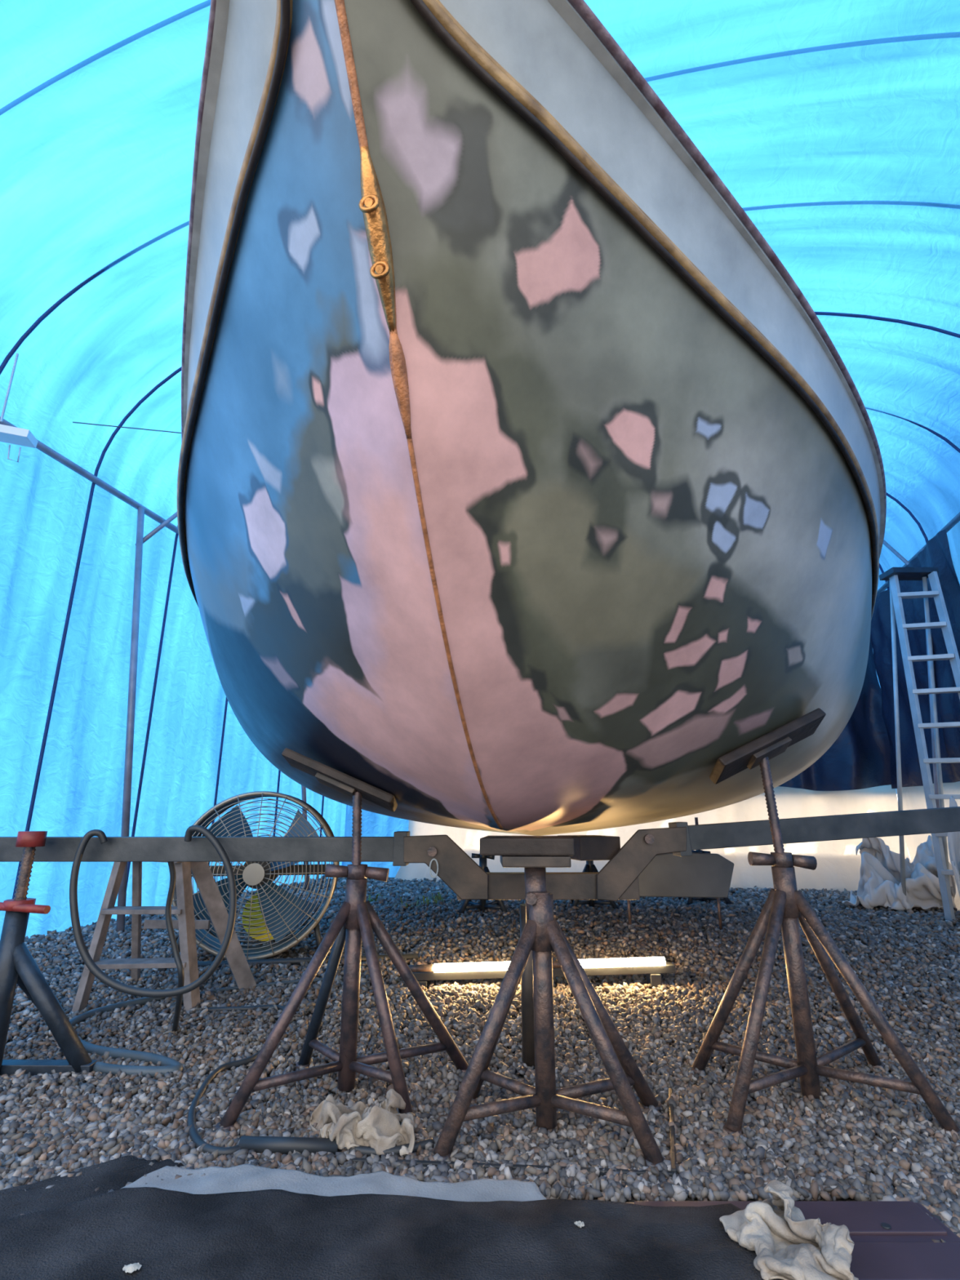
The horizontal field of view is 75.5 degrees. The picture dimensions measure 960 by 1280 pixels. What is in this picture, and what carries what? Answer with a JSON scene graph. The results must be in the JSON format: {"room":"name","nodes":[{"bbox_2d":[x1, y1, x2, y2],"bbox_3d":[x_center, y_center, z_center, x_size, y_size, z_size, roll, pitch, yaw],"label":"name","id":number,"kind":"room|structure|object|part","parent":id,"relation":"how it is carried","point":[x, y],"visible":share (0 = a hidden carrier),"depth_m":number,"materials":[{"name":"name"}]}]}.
{"room":"boat repair tent","nodes":[
{"label":"boat repair tent","id":0,"kind":"room"},
{"bbox_2d":[342,804,408,877],"bbox_3d":[-1.396,2.740,8.635,1.100,1.050,0.058,-4,-16,14],"label":"wall","id":1,"kind":"structure","parent":0,"point":[373,824],"depth_m":8.66,"materials":[{"name":"blue plastic"}]},
{"bbox_2d":[4,877,959,1202],"bbox_3d":[1.000,1.863,3.629,20.000,0.001,16.000,0,-16,0],"label":"ground","id":2,"kind":"structure","parent":0,"point":[520,1076],"depth_m":2.58,"materials":[{"name":"grey gravel"}]},
{"bbox_2d":[52,825,236,1078],"bbox_3d":[-1.678,1.226,2.804,0.511,0.765,2.280,12,-20,-36],"label":"air hose","id":3,"kind":"object","parent":2,"relation":"on","point":[172,1064],"visible":0.84,"depth_m":2.09,"materials":[{"name":"rubber"}]},
{"bbox_2d":[71,862,256,1012],"bbox_3d":[-1.401,1.341,2.934,0.675,0.656,0.570,0,-16,0],"label":"sawhorse","id":4,"kind":"object","parent":2,"relation":"on","point":[186,924],"visible":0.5,"depth_m":2.78,"materials":[{"name":"brown wood"}]},
{"bbox_3d":[-1.669,1.290,2.727,0.047,0.619,0.155,-7,-17,22],"label":"leg","id":5,"kind":"part","parent":4,"relation":"part of","materials":[{"name":"brown wood"}]},
{"bbox_3d":[-1.685,1.380,3.044,0.030,0.630,0.341,4,-16,-13],"label":"leg","id":6,"kind":"part","parent":4,"relation":"part of","materials":[{"name":"brown wood"}]},
{"bbox_3d":[-1.460,1.369,2.990,0.321,0.040,0.020,-1,-16,3],"label":"rail","id":7,"kind":"part","parent":4,"relation":"part of","materials":[{"name":"brown wood"}]},
{"bbox_3d":[-1.295,1.295,2.745,0.163,0.618,0.096,0,-16,0],"label":"leg","id":8,"kind":"part","parent":4,"relation":"part of","materials":[{"name":"brown wood"}]},
{"bbox_3d":[-1.230,1.356,2.962,0.370,0.642,0.035,10,-18,-30],"label":"leg","id":9,"kind":"part","parent":4,"relation":"part of","materials":[{"name":"brown wood"}]},
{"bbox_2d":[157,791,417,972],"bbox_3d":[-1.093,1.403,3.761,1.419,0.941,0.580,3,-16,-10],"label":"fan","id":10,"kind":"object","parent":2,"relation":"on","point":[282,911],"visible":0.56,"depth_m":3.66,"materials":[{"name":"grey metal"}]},
{"bbox_3d":[-1.693,1.709,3.497,0.071,0.182,0.032,3,-16,-10],"label":"stand leg","id":11,"kind":"part","parent":10,"relation":"part of","materials":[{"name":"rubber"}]},
{"bbox_3d":[-1.539,1.554,3.623,0.345,0.358,0.090,3,-16,-10],"label":"blade","id":12,"kind":"part","parent":10,"relation":"part of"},
{"bbox_3d":[-1.510,1.172,3.737,0.358,0.345,0.090,3,-16,-10],"label":"blade","id":13,"kind":"part","parent":10,"relation":"part of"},
{"bbox_3d":[-1.353,1.425,3.843,0.200,0.200,0.200,3,-16,-10],"label":"motor","id":14,"kind":"part","parent":10,"relation":"part of","materials":[{"name":"grey metal"}]},
{"bbox_3d":[-1.146,1.603,3.684,0.358,0.345,0.090,3,-16,-10],"label":"blade","id":15,"kind":"part","parent":10,"relation":"part of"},
{"bbox_3d":[-1.117,1.220,3.798,0.345,0.358,0.090,3,-16,-10],"label":"blade","id":16,"kind":"part","parent":10,"relation":"part of","materials":[{"name":"grey metal"}]},
{"bbox_3d":[-0.945,1.746,3.628,0.071,0.182,0.032,3,-16,-10],"label":"stand leg","id":17,"kind":"part","parent":10,"relation":"part of","materials":[{"name":"metal"}]},
{"bbox_2d":[121,1164,546,1201],"bbox_3d":[-0.350,1.133,1.162,1.300,0.034,0.567,0,-16,0],"label":"plastic sheet","id":18,"kind":"object","parent":2,"relation":"on","point":[243,1177],"visible":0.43,"depth_m":1.34,"materials":[{"name":"white plastic"}]},
{"bbox_2d":[215,747,468,1131],"bbox_3d":[-0.360,0.857,1.971,0.666,1.022,0.467,0,-16,0],"label":"jack stand","id":19,"kind":"object","parent":2,"relation":"on","point":[355,921],"depth_m":1.94,"materials":[{"name":"brown metal"}]},
{"bbox_2d":[408,961,510,987],"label":"work light","id":20,"kind":"object","parent":2,"relation":"on","point":[489,970],"depth_m":3.00,"materials":[{"name":"plastic"}]},
{"bbox_2d":[408,964,434,972],"bbox_3d":[-0.302,1.597,3.016,0.161,0.036,0.032,0,-16,0],"label":"socket","id":21,"kind":"object","parent":20,"relation":"attached to","point":[414,968],"depth_m":3.00,"materials":[{"name":"metal"}]},
{"bbox_2d":[0,0,959,938],"bbox_3d":[0.369,-0.557,4.055,7.182,4.895,9.507,-4,-16,13],"label":"tent","id":22,"kind":"object","parent":2,"relation":"on","point":[833,126],"visible":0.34,"depth_m":4.39,"materials":[{"name":"blue plastic"}]},
{"bbox_2d":[0,353,38,462],"bbox_3d":[-2.851,-1.362,3.655,0.438,0.705,0.134,4,-16,-13],"label":"strip light","id":23,"kind":"object","parent":22,"relation":"hanging from","point":[9,434],"visible":1,"depth_m":3.62,"materials":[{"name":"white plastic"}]},
{"bbox_3d":[-2.713,0.464,4.834,0.470,3.356,0.050,-4,-16,13],"label":"post","id":24,"kind":"part","parent":22,"relation":"part of","materials":[{"name":"metal"}]},
{"bbox_3d":[-2.083,1.154,7.260,0.470,3.356,0.050,-4,-16,13],"label":"post","id":25,"kind":"part","parent":22,"relation":"part of","materials":[{"name":"metal"}]},
{"bbox_2d":[778,640,891,791],"bbox_3d":[3.451,0.637,7.659,2.743,2.402,0.556,-3,-16,11],"label":"drape","id":26,"kind":"object","parent":22,"relation":"hanging from","point":[860,759],"depth_m":7.24,"materials":[{"name":"blue fabric"}]},
{"bbox_3d":[4.204,0.724,5.748,0.470,3.356,0.050,-4,-16,13],"label":"post","id":27,"kind":"part","parent":22,"relation":"part of","materials":[{"name":"metal"}]},
{"bbox_2d":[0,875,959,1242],"bbox_3d":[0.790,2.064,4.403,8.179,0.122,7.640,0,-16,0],"label":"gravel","id":28,"kind":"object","parent":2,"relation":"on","point":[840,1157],"visible":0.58,"depth_m":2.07,"materials":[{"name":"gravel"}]},
{"bbox_2d":[0,831,98,1076],"bbox_3d":[-1.591,1.051,2.144,0.487,0.749,0.577,13,-21,-39],"label":"jack stand","id":29,"kind":"object","parent":28,"relation":"on","point":[18,966],"visible":0.97,"depth_m":2.02,"materials":[{"name":"blue paint"}]},
{"bbox_3d":[-1.550,1.135,2.017,0.068,0.480,0.068,0,-16,0],"label":"post","id":30,"kind":"part","parent":29,"relation":"part of","materials":[{"name":"black metal"}]},
{"bbox_3d":[-1.560,0.887,2.061,0.285,0.035,0.026,-3,-16,10],"label":"handle","id":31,"kind":"part","parent":29,"relation":"part of","materials":[{"name":"red paint"}]},
{"bbox_3d":[-1.575,1.268,2.213,0.048,0.369,0.481,2,-16,-6],"label":"leg","id":32,"kind":"part","parent":29,"relation":"part of","materials":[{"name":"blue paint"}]},
{"bbox_3d":[-1.410,1.189,2.024,0.320,0.411,0.095,0,-16,0],"label":"leg","id":33,"kind":"part","parent":29,"relation":"part of","materials":[{"name":"blue paint"}]},
{"bbox_2d":[0,1155,183,1221],"bbox_3d":[-1.188,1.085,0.968,1.390,0.023,0.501,10,-19,-31],"label":"mat","id":34,"kind":"object","parent":28,"relation":"on","point":[114,1174],"visible":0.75,"depth_m":1.35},
{"bbox_2d":[242,892,273,941],"bbox_3d":[-1.401,1.816,4.121,0.320,0.320,0.120,3,-16,-10],"label":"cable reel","id":35,"kind":"object","parent":28,"relation":"on","point":[246,913],"visible":0.23,"depth_m":4.04,"materials":[{"name":"plastic"}]},
{"bbox_2d":[169,977,434,1158],"bbox_3d":[-0.760,1.428,2.190,0.690,0.034,1.760,6,-17,-21],"label":"hose","id":36,"kind":"object","parent":28,"relation":"on","point":[282,1144],"visible":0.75,"depth_m":1.51,"materials":[{"name":"rubber"}]},
{"bbox_3d":[-0.775,1.403,2.081,0.330,0.019,1.275,6,-17,-20],"label":"cord","id":37,"kind":"part","parent":36,"relation":"part of","materials":[{"name":"rubber"}]},
{"bbox_3d":[-1.080,1.639,2.914,0.720,0.015,0.137,12,-20,-37],"label":"cord","id":38,"kind":"part","parent":36,"relation":"part of","materials":[{"name":"black rubber"}]},
{"bbox_3d":[-0.231,1.241,1.513,0.237,0.019,0.056,1,-16,-5],"label":"cord","id":39,"kind":"part","parent":36,"relation":"part of","materials":[{"name":"rubber"}]},
{"bbox_2d":[311,1080,417,1151],"bbox_3d":[-0.296,1.220,1.598,0.293,0.102,0.200,0,-16,0],"label":"rag","id":40,"kind":"object","parent":28,"relation":"on","point":[367,1121],"visible":0.99,"depth_m":1.54,"materials":[{"name":"beige fabric"}]},
{"bbox_2d":[0,1186,790,1279],"bbox_3d":[-0.565,1.068,1.000,2.370,0.028,0.628,0,-16,0],"label":"tarp","id":41,"kind":"object","parent":28,"relation":"on","point":[265,1234],"visible":0.95,"depth_m":1.14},
{"bbox_2d":[122,1262,142,1272],"bbox_3d":[-0.596,1.073,1.062,0.031,0.006,0.022,0,-16,0],"label":"chip","id":42,"kind":"object","parent":41,"relation":"on","point":[130,1268],"visible":1,"depth_m":1.06,"materials":[{"name":"white paint"}]},
{"bbox_2d":[573,1220,584,1227],"bbox_3d":[0.188,1.106,1.176,0.018,0.005,0.015,5,-17,-17],"label":"chip","id":43,"kind":"object","parent":41,"relation":"on","point":[579,1224],"visible":1,"depth_m":1.18,"materials":[{"name":"white paint"}]},
{"bbox_2d":[711,1196,857,1279],"bbox_3d":[0.540,1.058,1.119,0.198,0.067,0.269,0,-16,0],"label":"rag","id":44,"kind":"object","parent":41,"relation":"on","point":[788,1243],"visible":1,"depth_m":1.10,"materials":[{"name":"white fabric"}]},
{"bbox_2d":[367,892,451,910],"bbox_3d":[-0.705,2.414,5.767,0.796,0.109,0.608,-10,-18,30],"label":"weeds","id":45,"kind":"object","parent":28,"relation":"on","point":[377,895],"visible":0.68,"depth_m":5.70,"materials":[{"name":"green plant"}]},
{"bbox_2d":[570,860,618,909],"bbox_3d":[1.001,2.138,5.678,0.436,0.588,0.457,0,-16,0],"label":"jack stand","id":46,"kind":"object","parent":28,"relation":"on","point":[589,866],"visible":0.22,"depth_m":5.53,"materials":[{"name":"blue paint"}]},
{"bbox_3d":[0.896,2.201,5.522,0.254,0.377,0.044,12,-20,-37],"label":"leg","id":47,"kind":"part","parent":46,"relation":"part of","materials":[{"name":"blue paint"}]},
{"bbox_3d":[1.106,2.201,5.522,0.254,0.377,0.044,-12,-20,37],"label":"leg","id":48,"kind":"part","parent":46,"relation":"part of","materials":[{"name":"blue paint"}]},
{"bbox_2d":[0,806,959,1069],"bbox_3d":[0.051,1.021,2.221,3.921,0.850,0.245,0,-16,0],"label":"cradle crossmember","id":49,"kind":"object","parent":2,"relation":"on","point":[618,879],"visible":0.94,"depth_m":2.20,"materials":[{"name":"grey metal"}]},
{"bbox_3d":[0.170,1.174,2.120,0.060,0.500,0.060,0,-16,0],"label":"beam post","id":50,"kind":"part","parent":49,"relation":"part of","materials":[{"name":"brown metal"}]},
{"bbox_2d":[177,0,886,835],"bbox_3d":[0.260,0.206,3.378,3.899,1.569,6.160,-3,-16,11],"label":"boat","id":51,"kind":"object","parent":49,"relation":"on","point":[525,486],"visible":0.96,"depth_m":1.36,"materials":[{"name":"paint"}]},
{"bbox_3d":[-0.983,-0.070,3.666,0.809,0.524,6.136,2,-16,-6],"label":"rub rail","id":52,"kind":"part","parent":51,"relation":"part of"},
{"bbox_3d":[-0.173,-0.677,1.062,0.040,0.221,0.180,-3,-16,11],"label":"stem plate","id":53,"kind":"part","parent":51,"relation":"part of","materials":[{"name":"brown metal"}]},
{"bbox_3d":[1.530,-0.204,3.196,0.765,0.524,6.103,-8,-18,27],"label":"rub rail","id":54,"kind":"part","parent":51,"relation":"part of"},
{"bbox_2d":[458,853,507,913],"bbox_3d":[0.027,2.064,5.419,0.436,0.588,0.457,0,-16,0],"label":"jack stand","id":55,"kind":"object","parent":2,"relation":"on","point":[482,905],"visible":0.53,"depth_m":5.29,"materials":[{"name":"blue paint"}]},
{"bbox_3d":[-0.078,2.127,5.263,0.210,0.377,0.176,0,-16,0],"label":"leg","id":56,"kind":"part","parent":55,"relation":"part of","materials":[{"name":"blue paint"}]},
{"bbox_3d":[-0.038,1.883,5.418,0.072,0.042,0.042,0,-16,0],"label":"handle","id":57,"kind":"part","parent":55,"relation":"part of","materials":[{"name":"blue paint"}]},
{"bbox_3d":[0.092,1.894,5.415,0.075,0.048,0.042,0,-16,0],"label":"handle","id":58,"kind":"part","parent":55,"relation":"part of","materials":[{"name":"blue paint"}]},
{"bbox_3d":[0.132,2.127,5.263,0.210,0.377,0.176,0,-16,0],"label":"leg","id":59,"kind":"part","parent":55,"relation":"part of","materials":[{"name":"blue paint"}]},
{"bbox_2d":[351,1088,676,1177],"bbox_3d":[0.202,1.247,1.496,0.956,0.030,0.362,7,-17,-23],"label":"strip","id":60,"kind":"object","parent":2,"relation":"on","point":[673,1169],"visible":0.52,"depth_m":1.45,"materials":[{"name":"brown rusty steel"}]},
{"bbox_2d":[431,835,666,1166],"bbox_3d":[0.199,0.945,1.752,0.600,0.735,0.442,-2,-16,6],"label":"jack stand","id":61,"kind":"object","parent":2,"relation":"on","point":[542,934],"visible":0.97,"depth_m":1.68,"materials":[{"name":"brown metal"}]},
{"bbox_3d":[0.029,1.021,1.625,0.314,0.514,0.040,8,-18,-27],"label":"leg","id":62,"kind":"part","parent":61,"relation":"part of","materials":[{"name":"brown metal"}]},
{"bbox_3d":[0.063,1.067,1.789,0.276,0.512,0.040,-13,-20,38],"label":"leg","id":63,"kind":"part","parent":61,"relation":"part of","materials":[{"name":"brown metal"}]},
{"bbox_3d":[0.165,0.675,1.908,0.200,0.030,0.220,0,-16,0],"label":"head plate","id":64,"kind":"part","parent":61,"relation":"part of","materials":[{"name":"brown metal"}]},
{"bbox_3d":[0.305,1.015,1.607,0.308,0.514,0.040,-12,-20,35],"label":"leg","id":65,"kind":"part","parent":61,"relation":"part of","materials":[{"name":"brown metal"}]},
{"bbox_3d":[0.341,1.060,1.762,0.340,0.515,0.040,6,-17,-20],"label":"leg","id":66,"kind":"part","parent":61,"relation":"part of","materials":[{"name":"brown metal"}]},
{"bbox_2d":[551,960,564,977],"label":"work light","id":67,"kind":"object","parent":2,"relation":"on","point":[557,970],"depth_m":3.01,"materials":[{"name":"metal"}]},
{"bbox_2d":[551,960,560,968],"bbox_3d":[0.378,1.579,3.021,0.201,0.037,0.032,0,-16,0],"label":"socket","id":68,"kind":"object","parent":67,"relation":"attached to","point":[555,963],"depth_m":3.01,"materials":[{"name":"brown metal"}]},
{"bbox_2d":[578,956,675,989],"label":"work light","id":69,"kind":"object","parent":2,"relation":"on","point":[652,968],"depth_m":3.01,"materials":[{"name":"plastic"}]},
{"bbox_2d":[626,853,733,929],"bbox_3d":[1.441,1.853,4.583,0.909,0.541,0.030,0,-16,0],"label":"equipment box","id":70,"kind":"object","parent":2,"relation":"on","point":[708,875],"visible":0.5,"depth_m":4.59,"materials":[{"name":"grey metal"}]},
{"bbox_3d":[1.441,1.745,4.614,0.909,0.318,0.030,0,-16,0],"label":"panel","id":71,"kind":"part","parent":70,"relation":"part of","materials":[{"name":"grey metal"}]},
{"bbox_2d":[678,817,732,905],"bbox_3d":[2.109,2.123,5.992,0.436,0.788,0.457,0,-16,0],"label":"jack stand","id":72,"kind":"object","parent":2,"relation":"on","point":[690,900],"visible":0.2,"depth_m":5.79,"materials":[{"name":"blue paint"}]},
{"bbox_3d":[2.004,2.283,5.809,0.254,0.377,0.044,12,-20,-37],"label":"leg","id":73,"kind":"part","parent":72,"relation":"part of","materials":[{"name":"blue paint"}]},
{"bbox_3d":[2.214,2.283,5.809,0.254,0.377,0.044,-12,-20,37],"label":"leg","id":74,"kind":"part","parent":72,"relation":"part of","materials":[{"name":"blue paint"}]},
{"bbox_2d":[626,1200,959,1279],"bbox_3d":[0.610,1.085,0.960,0.620,0.031,0.700,0,-16,0],"label":"board","id":75,"kind":"object","parent":2,"relation":"on","point":[891,1240],"visible":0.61,"depth_m":1.19,"materials":[{"name":"wood"}]},
{"bbox_2d":[689,707,959,1134],"bbox_3d":[0.978,0.788,1.977,0.691,1.159,0.492,0,-16,0],"label":"jack stand","id":76,"kind":"object","parent":2,"relation":"on","point":[785,907],"depth_m":1.89,"materials":[{"name":"brown metal"}]},
{"bbox_2d":[840,833,943,911],"bbox_3d":[3.660,2.070,5.594,1.014,0.648,0.594,0,-16,0],"label":"bundle","id":77,"kind":"object","parent":2,"relation":"on","point":[878,881],"visible":0.84,"depth_m":5.45,"materials":[{"name":"grey fabric"}]},
{"bbox_2d":[879,567,959,920],"bbox_3d":[3.817,0.812,5.269,0.463,2.923,0.855,0,-16,0],"label":"step ladder","id":78,"kind":"object","parent":2,"relation":"on","point":[893,575],"visible":0.9,"depth_m":5.31,"materials":[{"name":"metal"}]},
{"bbox_3d":[3.681,0.884,5.466,0.036,2.893,0.465,6,-17,-21],"label":"leg","id":79,"kind":"part","parent":78,"relation":"part of","materials":[{"name":"metal"}]},
{"bbox_3d":[3.916,0.855,5.319,0.036,2.867,0.367,7,-17,-24],"label":"leg","id":80,"kind":"part","parent":78,"relation":"part of","materials":[{"name":"metal"}]},
{"bbox_3d":[3.966,0.759,4.982,0.043,2.868,0.282,-3,-16,11],"label":"rail","id":81,"kind":"part","parent":78,"relation":"part of","materials":[{"name":"metal"}]},
{"bbox_2d":[937,779,959,916],"bbox_3d":[3.602,1.530,4.444,0.458,1.047,0.236,2,-16,-8],"label":"bundle","id":82,"kind":"object","parent":2,"relation":"on","point":[951,839],"visible":0.7,"depth_m":4.51,"materials":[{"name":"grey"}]}
]}

